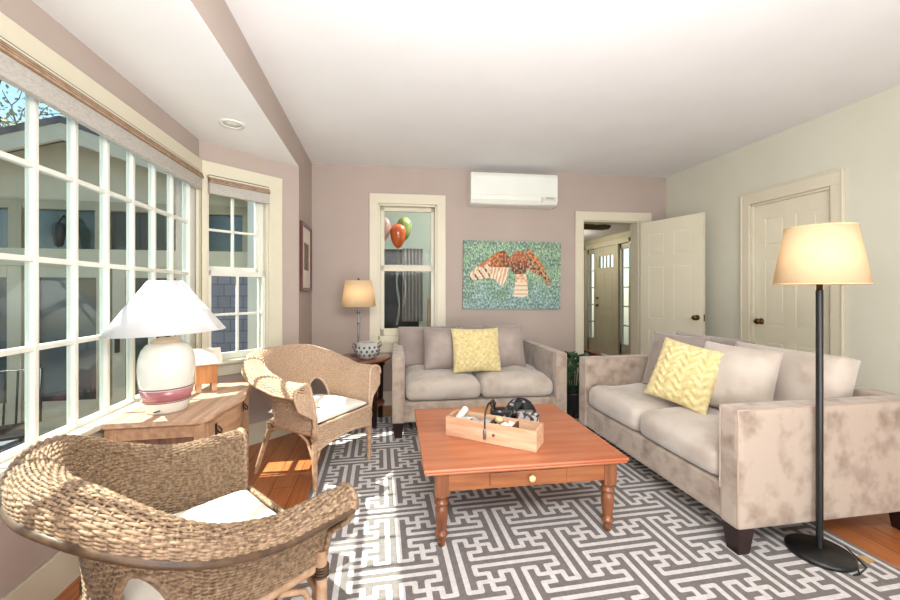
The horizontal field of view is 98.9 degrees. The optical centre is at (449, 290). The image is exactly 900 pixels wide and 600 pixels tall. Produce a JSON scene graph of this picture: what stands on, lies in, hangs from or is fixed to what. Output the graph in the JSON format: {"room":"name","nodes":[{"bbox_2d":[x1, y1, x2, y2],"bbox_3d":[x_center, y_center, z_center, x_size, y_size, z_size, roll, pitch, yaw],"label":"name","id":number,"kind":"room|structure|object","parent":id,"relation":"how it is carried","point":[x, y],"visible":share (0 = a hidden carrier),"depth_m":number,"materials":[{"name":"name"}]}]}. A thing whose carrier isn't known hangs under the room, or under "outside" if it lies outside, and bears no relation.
{"room":"living room","nodes":[
{"label":"living room","id":0,"kind":"room"},
{"bbox_2d":[0,0,198,598],"bbox_3d":[-1.691,0.043,1.574,0.140,2.413,2.603,0,0,-10],"label":"wall","id":1,"kind":"structure","parent":0,"point":[20,556],"depth_m":1.62,"materials":[{"name":"paint"}]},
{"bbox_2d":[0,551,80,599],"bbox_3d":[-1.605,1.165,2.208,0.498,0.170,3.777,0,0,1],"label":"baseboard","id":2,"kind":"structure","parent":1,"relation":"attached to","point":[55,575],"depth_m":1.54,"materials":[{"name":"beige paint"}]},
{"bbox_2d":[0,12,201,488],"bbox_3d":[-1.626,-0.108,1.594,0.115,1.717,2.518,0,0,-10],"label":"window","id":3,"kind":"structure","parent":1,"relation":"in","point":[91,425],"depth_m":1.73,"materials":[{"name":"white paint"}]},
{"bbox_2d":[0,36,203,189],"bbox_3d":[-1.598,-0.804,1.633,0.056,0.142,2.345,0,0,-10],"label":"blind","id":4,"kind":"object","parent":3,"relation":"attached to","point":[18,69],"visible":1,"depth_m":1.66,"materials":[{"name":"beige fabric"}]},
{"bbox_2d":[32,0,298,166],"bbox_3d":[-1.376,-1.263,1.616,0.695,0.300,3.612,0,0,-10],"label":"ceiling","id":5,"kind":"structure","parent":0,"point":[165,49],"depth_m":1.88,"materials":[{"name":"white paint"}]},
{"bbox_2d":[218,119,245,129],"bbox_3d":[-1.452,-1.110,2.566,0.160,0.006,0.160,0,0,-10],"label":"recessed light","id":6,"kind":"object","parent":5,"relation":"in","point":[228,123],"visible":1,"depth_m":2.56,"materials":[{"name":"white plastic"}]},
{"bbox_2d":[199,140,298,423],"bbox_3d":[-1.653,0.043,3.180,0.120,2.413,0.800,0,0,39],"label":"wall","id":7,"kind":"structure","parent":0,"point":[259,402],"depth_m":3.34,"materials":[{"name":"paint"}]},
{"bbox_2d":[201,160,281,376],"bbox_3d":[-1.665,-0.159,3.114,0.165,1.617,0.638,0,0,39],"label":"window","id":8,"kind":"structure","parent":7,"relation":"in","point":[233,360],"depth_m":3.22,"materials":[{"name":"beige paint"}]},
{"bbox_2d":[208,174,269,203],"bbox_3d":[-1.651,-0.796,3.038,0.056,0.142,0.450,0,0,39],"label":"blind","id":9,"kind":"object","parent":8,"relation":"attached to","point":[220,186],"visible":1,"depth_m":3.01,"materials":[{"name":"beige fabric"}]},
{"bbox_2d":[248,419,292,445],"bbox_3d":[-1.591,1.165,3.149,0.017,0.170,0.770,0,0,39],"label":"baseboard","id":10,"kind":"structure","parent":7,"relation":"attached to","point":[257,431],"depth_m":3.17,"materials":[{"name":"beige paint"}]},
{"bbox_2d":[190,0,311,386],"bbox_3d":[-1.010,-0.058,1.214,0.120,2.615,6.150,0,0,-10],"label":"wall","id":11,"kind":"structure","parent":0,"point":[216,14],"depth_m":2.45,"materials":[{"name":"paint"}]},
{"bbox_2d":[300,220,311,290],"bbox_3d":[-1.394,-0.320,3.736,0.025,0.640,0.500,0,0,-10],"label":"picture frame","id":12,"kind":"object","parent":11,"relation":"attached to","point":[305,230],"visible":1,"depth_m":3.70,"materials":[{"name":"brown wood"}]},
{"bbox_2d":[304,242,308,270],"bbox_3d":[-1.397,-0.330,3.746,0.002,0.260,0.220,0,0,-10],"label":"print","id":13,"kind":"object","parent":12,"relation":"attached to","point":[306,244],"depth_m":3.74},
{"bbox_2d":[248,201,429,349],"bbox_3d":[-0.763,-0.200,5.736,3.350,2.900,2.640,0,0,-10],"label":"wall","id":14,"kind":"structure","parent":0,"point":[419,238],"depth_m":6.96,"materials":[{"name":"paint"}]},
{"bbox_2d":[402,248,422,320],"bbox_3d":[-0.620,-0.100,6.375,0.340,1.200,0.066,0,0,-10],"label":"drape","id":15,"kind":"object","parent":14,"relation":"hanging from","point":[412,310],"visible":0.98,"depth_m":6.37,"materials":[{"name":"grey fabric"}]},
{"bbox_2d":[430,272,430,326],"bbox_3d":[0.058,0.235,7.090,0.850,2.030,0.070,0,0,-10],"label":"trim","id":16,"kind":"structure","parent":14,"relation":"attached to","point":[430,272],"depth_m":6.98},
{"bbox_2d":[384,217,390,240],"bbox_3d":[-0.914,-0.384,5.221,0.220,1.250,0.220,0,0,-10],"label":"balloon","id":17,"kind":"object","parent":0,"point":[387,225],"visible":0.24,"depth_m":5.16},
{"bbox_2d":[390,224,405,324],"bbox_3d":[-0.716,-0.229,5.308,0.220,1.400,0.220,0,0,-10],"label":"balloon","id":18,"kind":"object","parent":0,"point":[397,231],"visible":1,"depth_m":5.24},
{"bbox_2d":[397,217,411,303],"bbox_3d":[-0.666,-0.429,5.622,0.220,1.300,0.220,0,0,-10],"label":"balloon","id":19,"kind":"object","parent":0,"point":[404,221],"visible":0.73,"depth_m":5.56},
{"bbox_2d":[54,349,899,599],"bbox_3d":[0.926,1.310,3.573,6.100,0.120,10.500,0,0,-10],"label":"floor","id":20,"kind":"structure","parent":0,"point":[284,475],"depth_m":2.40,"materials":[{"name":"orange wood"}]},
{"bbox_2d":[102,382,253,467],"bbox_3d":[-1.429,0.930,2.179,0.478,0.638,0.760,0,0,-10],"label":"chest","id":21,"kind":"object","parent":20,"relation":"on","point":[208,413],"visible":0.4,"depth_m":1.91,"materials":[{"name":"brown wood"}]},
{"bbox_2d":[98,280,225,414],"bbox_3d":[-1.452,0.278,1.977,0.524,0.664,0.524,0,0,-10],"label":"lamp","id":22,"kind":"object","parent":21,"relation":"on","point":[166,366],"visible":1,"depth_m":1.88,"materials":[{"name":"white ceramic"}]},
{"bbox_2d":[136,336,195,414],"bbox_3d":[-1.452,0.422,1.977,0.248,0.376,0.248,0,0,-10],"label":"lamp base","id":23,"kind":"object","parent":22,"relation":"attached to","point":[166,366],"depth_m":1.89,"materials":[{"name":"ceramic"}]},
{"bbox_2d":[193,347,222,392],"bbox_3d":[-1.498,0.480,2.363,0.156,0.259,0.172,0,0,-38],"label":"birdhouse","id":24,"kind":"object","parent":21,"relation":"on","point":[207,359],"visible":0.92,"depth_m":2.33,"materials":[{"name":"orange wood"}]},
{"bbox_2d":[0,427,358,599],"bbox_3d":[-0.850,0.842,1.199,0.898,0.824,0.725,0,0,39],"label":"wicker armchair","id":25,"kind":"object","parent":20,"relation":"on","point":[117,505],"visible":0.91,"depth_m":1.00,"materials":[{"name":"wicker"}]},
{"bbox_2d":[122,489,275,599],"bbox_3d":[-0.804,0.821,1.255,0.490,0.099,0.480,0,0,39],"label":"seat cushion","id":26,"kind":"object","parent":25,"relation":"on","point":[242,505],"visible":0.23,"depth_m":1.35,"materials":[{"name":"white fabric"}]},
{"bbox_2d":[241,344,380,492],"bbox_3d":[-1.042,0.836,2.780,0.793,0.835,0.833,0,0,27],"label":"wicker armchair","id":27,"kind":"object","parent":20,"relation":"on","point":[289,370],"visible":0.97,"depth_m":2.69,"materials":[{"name":"wicker"}]},
{"bbox_2d":[268,394,366,422],"bbox_3d":[-0.924,0.821,2.719,0.480,0.099,0.490,0,0,27],"label":"seat cushion","id":28,"kind":"object","parent":27,"relation":"on","point":[328,407],"visible":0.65,"depth_m":2.66,"materials":[{"name":"white fabric"}]},
{"bbox_2d":[384,249,418,327],"bbox_3d":[-1.103,0.275,6.627,1.100,1.950,0.505,0,0,-10],"label":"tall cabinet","id":29,"kind":"object","parent":20,"relation":"on","point":[391,303],"visible":0.32,"depth_m":6.43,"materials":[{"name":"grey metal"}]},
{"bbox_2d":[426,299,429,326],"bbox_3d":[-0.265,0.690,6.358,0.396,1.124,0.131,0,0,-30],"label":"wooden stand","id":30,"kind":"object","parent":20,"relation":"on","point":[428,299],"visible":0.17,"depth_m":6.32,"materials":[{"name":"brown wood"}]},
{"bbox_2d":[274,416,899,599],"bbox_3d":[0.546,1.245,2.183,2.715,0.009,3.660,0,0,-10],"label":"area rug","id":31,"kind":"object","parent":20,"relation":"on","point":[545,541],"visible":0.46,"depth_m":1.89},
{"bbox_2d":[343,353,390,427],"bbox_3d":[-0.831,0.931,3.645,0.530,0.620,0.530,0,0,-10],"label":"side table","id":32,"kind":"object","parent":31,"relation":"on","point":[380,359],"visible":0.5,"depth_m":3.55,"materials":[{"name":"brown wood"}]},
{"bbox_2d":[341,278,375,355],"bbox_3d":[-0.887,0.248,3.732,0.332,0.746,0.332,0,0,-10],"label":"table lamp","id":33,"kind":"object","parent":32,"relation":"on","point":[358,293],"visible":0.83,"depth_m":3.61,"materials":[{"name":"grey metal"}]},
{"bbox_2d":[352,341,381,359],"bbox_3d":[-0.760,0.542,3.536,0.238,0.157,0.239,0,0,9],"label":"pot","id":34,"kind":"object","parent":32,"relation":"on","point":[365,350],"visible":1,"depth_m":3.46,"materials":[{"name":"ceramic"}]},
{"bbox_2d":[372,397,384,408],"bbox_3d":[-0.831,1.056,3.645,0.420,0.020,0.420,0,0,-10],"label":"shelf","id":35,"kind":"object","parent":32,"relation":"attached to","point":[380,401],"depth_m":3.59,"materials":[{"name":"brown wood"}]},
{"bbox_2d":[392,325,566,437],"bbox_3d":[0.211,0.805,3.817,1.545,0.873,1.008,0,0,-8],"label":"loveseat","id":36,"kind":"object","parent":31,"relation":"on","point":[543,380],"visible":0.73,"depth_m":3.39,"materials":[{"name":"fabric"}]},
{"bbox_2d":[398,326,454,366],"bbox_3d":[-0.241,0.579,4.019,0.600,0.419,0.255,0,0,-8],"label":"cushion","id":37,"kind":"object","parent":36,"relation":"on","point":[410,338],"depth_m":3.92,"materials":[{"name":"beige fabric"}]},
{"bbox_2d":[423,327,462,369],"bbox_3d":[-0.058,0.546,3.690,0.397,0.405,0.263,0,0,-7],"label":"throw pillow","id":38,"kind":"object","parent":36,"relation":"on","point":[438,343],"visible":0.67,"depth_m":3.58,"materials":[{"name":"beige fabric"}]},
{"bbox_2d":[405,365,480,400],"bbox_3d":[-0.106,0.825,3.703,0.656,0.232,0.871,0,0,-8],"label":"seat cushion","id":39,"kind":"object","parent":36,"relation":"on","point":[421,384],"depth_m":3.31,"materials":[{"name":"beige fabric"}]},
{"bbox_2d":[451,328,501,373],"bbox_3d":[0.242,0.544,3.554,0.464,0.396,0.220,0,0,-9],"label":"throw pillow","id":40,"kind":"object","parent":36,"relation":"on","point":[473,349],"visible":1,"depth_m":3.48,"materials":[{"name":"yellow fabric"}]},
{"bbox_2d":[457,325,507,328],"bbox_3d":[0.392,0.578,4.119,0.620,0.419,0.252,0,0,-8],"label":"cushion","id":41,"kind":"object","parent":36,"relation":"on","point":[464,327],"depth_m":4.08,"materials":[{"name":"beige fabric"}]},
{"bbox_2d":[483,324,525,366],"bbox_3d":[0.534,0.537,3.778,0.399,0.412,0.255,0,0,-9],"label":"throw pillow","id":42,"kind":"object","parent":36,"relation":"on","point":[510,338],"visible":0.56,"depth_m":3.69,"materials":[{"name":"beige fabric"}]},
{"bbox_2d":[471,364,552,397],"bbox_3d":[0.548,0.828,3.794,0.656,0.226,0.871,0,0,-8],"label":"seat cushion","id":43,"kind":"object","parent":36,"relation":"on","point":[532,380],"depth_m":3.41,"materials":[{"name":"beige fabric"}]},
{"bbox_2d":[414,403,628,546],"bbox_3d":[0.329,1.046,2.363,1.050,0.391,0.975,0,0,-8],"label":"coffee table","id":44,"kind":"object","parent":31,"relation":"on","point":[569,451],"visible":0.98,"depth_m":1.97,"materials":[{"name":"orange wood"}]},
{"bbox_2d":[446,401,542,452],"bbox_3d":[0.249,0.743,2.210,0.540,0.213,0.177,0,0,28],"label":"wooden caddy","id":45,"kind":"object","parent":44,"relation":"on","point":[526,435],"visible":0.98,"depth_m":2.15,"materials":[{"name":"brown wood"}]},
{"bbox_2d":[456,406,468,417],"bbox_3d":[0.062,0.751,2.309,0.040,0.097,0.137,0,0,38],"label":"paper roll","id":46,"kind":"object","parent":45,"relation":"in","point":[464,410],"visible":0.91,"depth_m":2.31,"materials":[{"name":"white paper"}]},
{"bbox_2d":[483,429,485,439],"bbox_3d":[0.194,0.797,2.150,0.019,0.060,0.019,0,0,28],"label":"plug","id":47,"kind":"object","parent":45,"relation":"attached to","point":[484,430],"depth_m":2.14,"materials":[{"name":"grey metal"}]},
{"bbox_2d":[495,416,502,422],"bbox_3d":[0.281,0.740,2.222,0.045,0.038,0.046,0,0,-10],"label":"seashell","id":48,"kind":"object","parent":45,"relation":"in","point":[498,419],"visible":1,"depth_m":2.21,"materials":[{"name":"beige"}]},
{"bbox_2d":[490,399,512,417],"bbox_3d":[0.337,0.782,2.542,0.158,0.132,0.078,0,0,2],"label":"pouch","id":49,"kind":"object","parent":44,"relation":"on","point":[500,411],"visible":0.64,"depth_m":2.51,"materials":[{"name":"black fabric"}]},
{"bbox_2d":[507,397,534,417],"bbox_3d":[0.477,0.786,2.602,0.210,0.134,0.120,0,0,5],"label":"pouch","id":50,"kind":"object","parent":44,"relation":"on","point":[518,403],"visible":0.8,"depth_m":2.57,"materials":[{"name":"black fabric"}]},
{"bbox_2d":[515,410,539,421],"bbox_3d":[0.493,0.807,2.458,0.150,0.083,0.082,0,0,10],"label":"pouch","id":51,"kind":"object","parent":44,"relation":"on","point":[530,415],"visible":0.59,"depth_m":2.42,"materials":[{"name":"fabric"}]},
{"bbox_2d":[565,351,593,418],"bbox_3d":[1.241,0.923,3.856,0.482,0.635,0.471,0,0,-10],"label":"potted plant","id":52,"kind":"object","parent":31,"relation":"on","point":[572,391],"visible":0.49,"depth_m":3.78,"materials":[{"name":"green plant"}]},
{"bbox_2d":[579,331,899,554],"bbox_3d":[1.762,0.791,2.612,1.128,0.900,1.500,0,0,-9],"label":"loveseat","id":53,"kind":"object","parent":31,"relation":"on","point":[752,464],"visible":0.75,"depth_m":1.91,"materials":[{"name":"fabric"}]},
{"bbox_2d":[589,383,680,430],"bbox_3d":[1.642,0.825,2.916,0.991,0.232,0.634,0,0,-9],"label":"seat cushion","id":54,"kind":"object","parent":53,"relation":"on","point":[622,405],"depth_m":2.75,"materials":[{"name":"beige fabric"}]},
{"bbox_2d":[642,331,710,384],"bbox_3d":[1.684,0.533,2.889,0.215,0.414,0.442,0,0,-26],"label":"throw pillow","id":55,"kind":"object","parent":53,"relation":"on","point":[658,338],"visible":0.29,"depth_m":2.96,"materials":[{"name":"beige fabric"}]},
{"bbox_2d":[640,405,718,475],"bbox_3d":[1.746,0.828,2.287,0.991,0.226,0.634,0,0,-9],"label":"seat cushion","id":56,"kind":"object","parent":53,"relation":"on","point":[687,436],"depth_m":2.18,"materials":[{"name":"beige fabric"}]},
{"bbox_2d":[644,337,723,414],"bbox_3d":[1.527,0.541,2.511,0.245,0.440,0.440,0,0,-32],"label":"throw pillow","id":57,"kind":"object","parent":53,"relation":"on","point":[683,374],"visible":0.95,"depth_m":2.44,"materials":[{"name":"yellow fabric"}]},
{"bbox_2d":[675,331,755,345],"bbox_3d":[1.990,0.561,2.984,0.265,0.441,0.640,0,0,-9],"label":"cushion","id":58,"kind":"object","parent":53,"relation":"on","point":[726,341],"depth_m":2.82,"materials":[{"name":"beige fabric"}]},
{"bbox_2d":[704,340,783,407],"bbox_3d":[1.758,0.538,2.372,0.281,0.415,0.426,0,0,-28],"label":"throw pillow","id":59,"kind":"object","parent":53,"relation":"on","point":[744,374],"visible":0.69,"depth_m":2.25,"materials":[{"name":"beige fabric"}]},
{"bbox_2d":[735,341,860,400],"bbox_3d":[2.059,0.562,2.377,0.266,0.422,0.660,0,0,-9],"label":"cushion","id":60,"kind":"object","parent":53,"relation":"on","point":[796,375],"depth_m":2.17,"materials":[{"name":"beige fabric"}]},
{"bbox_2d":[772,222,873,575],"bbox_3d":[1.748,0.461,1.817,0.356,1.560,0.347,0,0,-10],"label":"floor lamp","id":61,"kind":"object","parent":31,"relation":"on","point":[819,255],"visible":1,"depth_m":1.76,"materials":[{"name":"beige fabric"}]},
{"bbox_2d":[816,284,822,289],"bbox_3d":[1.743,-0.150,1.816,0.038,0.297,0.038,0,0,-10],"label":"socket","id":62,"kind":"object","parent":61,"relation":"attached to","point":[818,286],"depth_m":1.81,"materials":[{"name":"gold metal"}]},
{"bbox_2d":[857,556,874,563],"bbox_3d":[1.918,1.238,1.777,0.060,0.004,0.050,0,0,-10],"label":"paper scrap","id":63,"kind":"object","parent":31,"relation":"on","point":[867,560],"visible":1,"depth_m":1.77,"materials":[{"name":"beige paper"}]},
{"bbox_2d":[584,350,602,355],"bbox_3d":[2.196,1.243,7.209,1.500,0.012,2.600,0,0,-10],"label":"entry rug","id":64,"kind":"object","parent":20,"relation":"on","point":[588,352],"visible":0.02,"depth_m":7.62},
{"bbox_2d":[312,163,665,393],"bbox_3d":[1.044,-0.058,4.508,5.300,2.615,0.142,0,0,-7],"label":"wall","id":65,"kind":"structure","parent":0,"point":[340,192],"depth_m":4.31,"materials":[{"name":"paint"}]},
{"bbox_2d":[369,193,445,352],"bbox_3d":[-0.471,-0.196,4.287,0.880,1.732,0.190,0,0,-7],"label":"window","id":66,"kind":"structure","parent":65,"relation":"in","point":[435,205],"depth_m":4.26,"materials":[{"name":"beige paint"}]},
{"bbox_2d":[313,385,574,405],"bbox_3d":[0.568,1.175,4.368,4.120,0.150,0.019,0,0,-7],"label":"baseboard","id":67,"kind":"structure","parent":65,"relation":"attached to","point":[387,396],"depth_m":4.20,"materials":[{"name":"beige paint"}]},
{"bbox_2d":[462,240,560,308],"bbox_3d":[0.708,-0.180,4.376,1.148,0.785,0.033,1,0,-7],"label":"canvas painting","id":68,"kind":"object","parent":65,"relation":"attached to","point":[496,274],"visible":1,"depth_m":4.36,"materials":[{"name":"fabric"}]},
{"bbox_2d":[467,172,557,209],"bbox_3d":[0.692,-1.109,4.280,0.970,0.347,0.222,0,0,-7],"label":"air conditioner","id":69,"kind":"object","parent":65,"relation":"attached to","point":[484,189],"visible":1,"depth_m":4.18,"materials":[{"name":"white plastic"}]},
{"bbox_2d":[575,211,651,385],"bbox_3d":[1.920,0.161,4.614,0.955,2.178,0.174,0,0,-7],"label":"trim","id":70,"kind":"structure","parent":65,"relation":"attached to","point":[635,220],"depth_m":4.54,"materials":[{"name":"beige paint"}]},
{"bbox_2d":[641,212,704,353],"bbox_3d":[2.422,0.221,4.226,0.164,2.035,0.711,0,0,-27],"label":"door","id":71,"kind":"structure","parent":65,"relation":"in","point":[672,249],"depth_m":4.20,"materials":[{"name":"beige paint"}]},
{"bbox_2d":[225,0,899,177],"bbox_3d":[1.084,-1.415,1.508,4.347,0.100,6.180,0,0,-10],"label":"ceiling","id":72,"kind":"structure","parent":0,"point":[639,88],"depth_m":2.44,"materials":[{"name":"white paint"}]},
{"bbox_2d":[584,230,630,348],"bbox_3d":[2.096,0.075,6.835,2.370,2.350,4.500,0,0,-10],"label":"wall","id":73,"kind":"structure","parent":0,"point":[627,233],"depth_m":8.01,"materials":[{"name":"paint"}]},
{"bbox_2d":[588,249,593,350],"bbox_3d":[2.991,0.190,8.091,0.040,2.120,0.310,0,0,-10],"label":"window","id":74,"kind":"structure","parent":73,"relation":"in","point":[590,252],"depth_m":8.19,"materials":[{"name":"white glass"}]},
{"bbox_2d":[595,245,615,354],"bbox_3d":[3.037,0.185,7.519,0.087,2.105,0.688,0,0,-10],"label":"door","id":75,"kind":"structure","parent":73,"relation":"in","point":[605,305],"depth_m":7.50,"materials":[{"name":"beige wood"}]},
{"bbox_2d":[584,236,630,354],"bbox_3d":[3.253,0.145,6.619,0.130,2.210,3.460,0,0,-10],"label":"trim","id":76,"kind":"structure","parent":73,"relation":"attached to","point":[617,242],"depth_m":7.17,"materials":[{"name":"beige wood"}]},
{"bbox_2d":[620,242,628,354],"bbox_3d":[3.194,0.190,6.974,0.040,2.120,0.320,0,0,-10],"label":"window","id":77,"kind":"structure","parent":73,"relation":"in","point":[624,348],"depth_m":7.08,"materials":[{"name":"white glass"}]},
{"bbox_2d":[584,224,630,241],"bbox_3d":[2.017,-1.120,6.938,2.490,0.100,4.270,0,0,-10],"label":"ceiling","id":78,"kind":"structure","parent":0,"point":[615,229],"depth_m":6.92,"materials":[{"name":"white paint"}]},
{"bbox_2d":[584,224,610,229],"bbox_3d":[1.768,-0.965,5.574,1.113,0.210,1.100,0,0,-10],"label":"ceiling fan","id":79,"kind":"object","parent":78,"relation":"hanging from","point":[586,226],"visible":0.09,"depth_m":5.58,"materials":[{"name":"gold metal"}]},
{"bbox_2d":[666,85,899,394],"bbox_3d":[3.183,-0.058,1.808,0.130,2.615,5.820,0,0,-10],"label":"wall","id":80,"kind":"structure","parent":0,"point":[862,137],"depth_m":2.84,"materials":[{"name":"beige paint"}]},
{"bbox_2d":[754,190,828,354],"bbox_3d":[2.865,0.230,3.258,0.100,2.020,0.610,0,0,-10],"label":"door","id":81,"kind":"structure","parent":80,"relation":"in","point":[785,314],"depth_m":3.31,"materials":[{"name":"beige paint"}]},
{"bbox_2d":[740,168,844,356],"bbox_3d":[2.873,0.170,3.259,0.100,2.160,0.825,0,0,-10],"label":"trim","id":82,"kind":"structure","parent":80,"relation":"attached to","point":[834,181],"depth_m":3.27,"materials":[{"name":"beige paint"}]},
{"label":"outside","id":83,"kind":"structure","parent":0,"visible":0},
{"bbox_2d":[0,435,41,452],"bbox_3d":[-9.301,1.650,2.374,14.548,0.100,24.000,0,0,-10],"label":"ground","id":84,"kind":"structure","parent":83,"point":[4,445],"depth_m":4.01,"materials":[{"name":"grey concrete"}]},
{"bbox_2d":[0,367,42,444],"bbox_3d":[-3.741,1.146,3.164,0.466,0.909,0.512,0,0,-35],"label":"patio chair","id":85,"kind":"object","parent":84,"relation":"on","point":[17,430],"visible":0.59,"depth_m":3.33,"materials":[{"name":"black metal"}]},
{"bbox_2d":[0,80,66,127],"bbox_3d":[-10.156,-1.826,8.045,4.698,6.911,7.841,0,0,-24],"label":"bare tree","id":86,"kind":"object","parent":84,"relation":"on","point":[11,112],"visible":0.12,"depth_m":8.89,"materials":[{"name":"grey plant"}]},
{"bbox_2d":[0,115,247,434],"bbox_3d":[-4.345,-0.110,6.147,5.050,3.420,4.350,0,0,-10],"label":"house wing","id":87,"kind":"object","parent":84,"relation":"on","point":[52,130],"visible":0.24,"depth_m":4.33,"materials":[{"name":"grey wood"}]},
{"bbox_2d":[52,215,66,246],"bbox_3d":[-4.242,-0.655,4.216,0.110,0.370,0.198,0,0,-10],"label":"wall lantern","id":88,"kind":"object","parent":87,"relation":"attached to","point":[59,230],"visible":0.84,"depth_m":4.15,"materials":[{"name":"black metal"}]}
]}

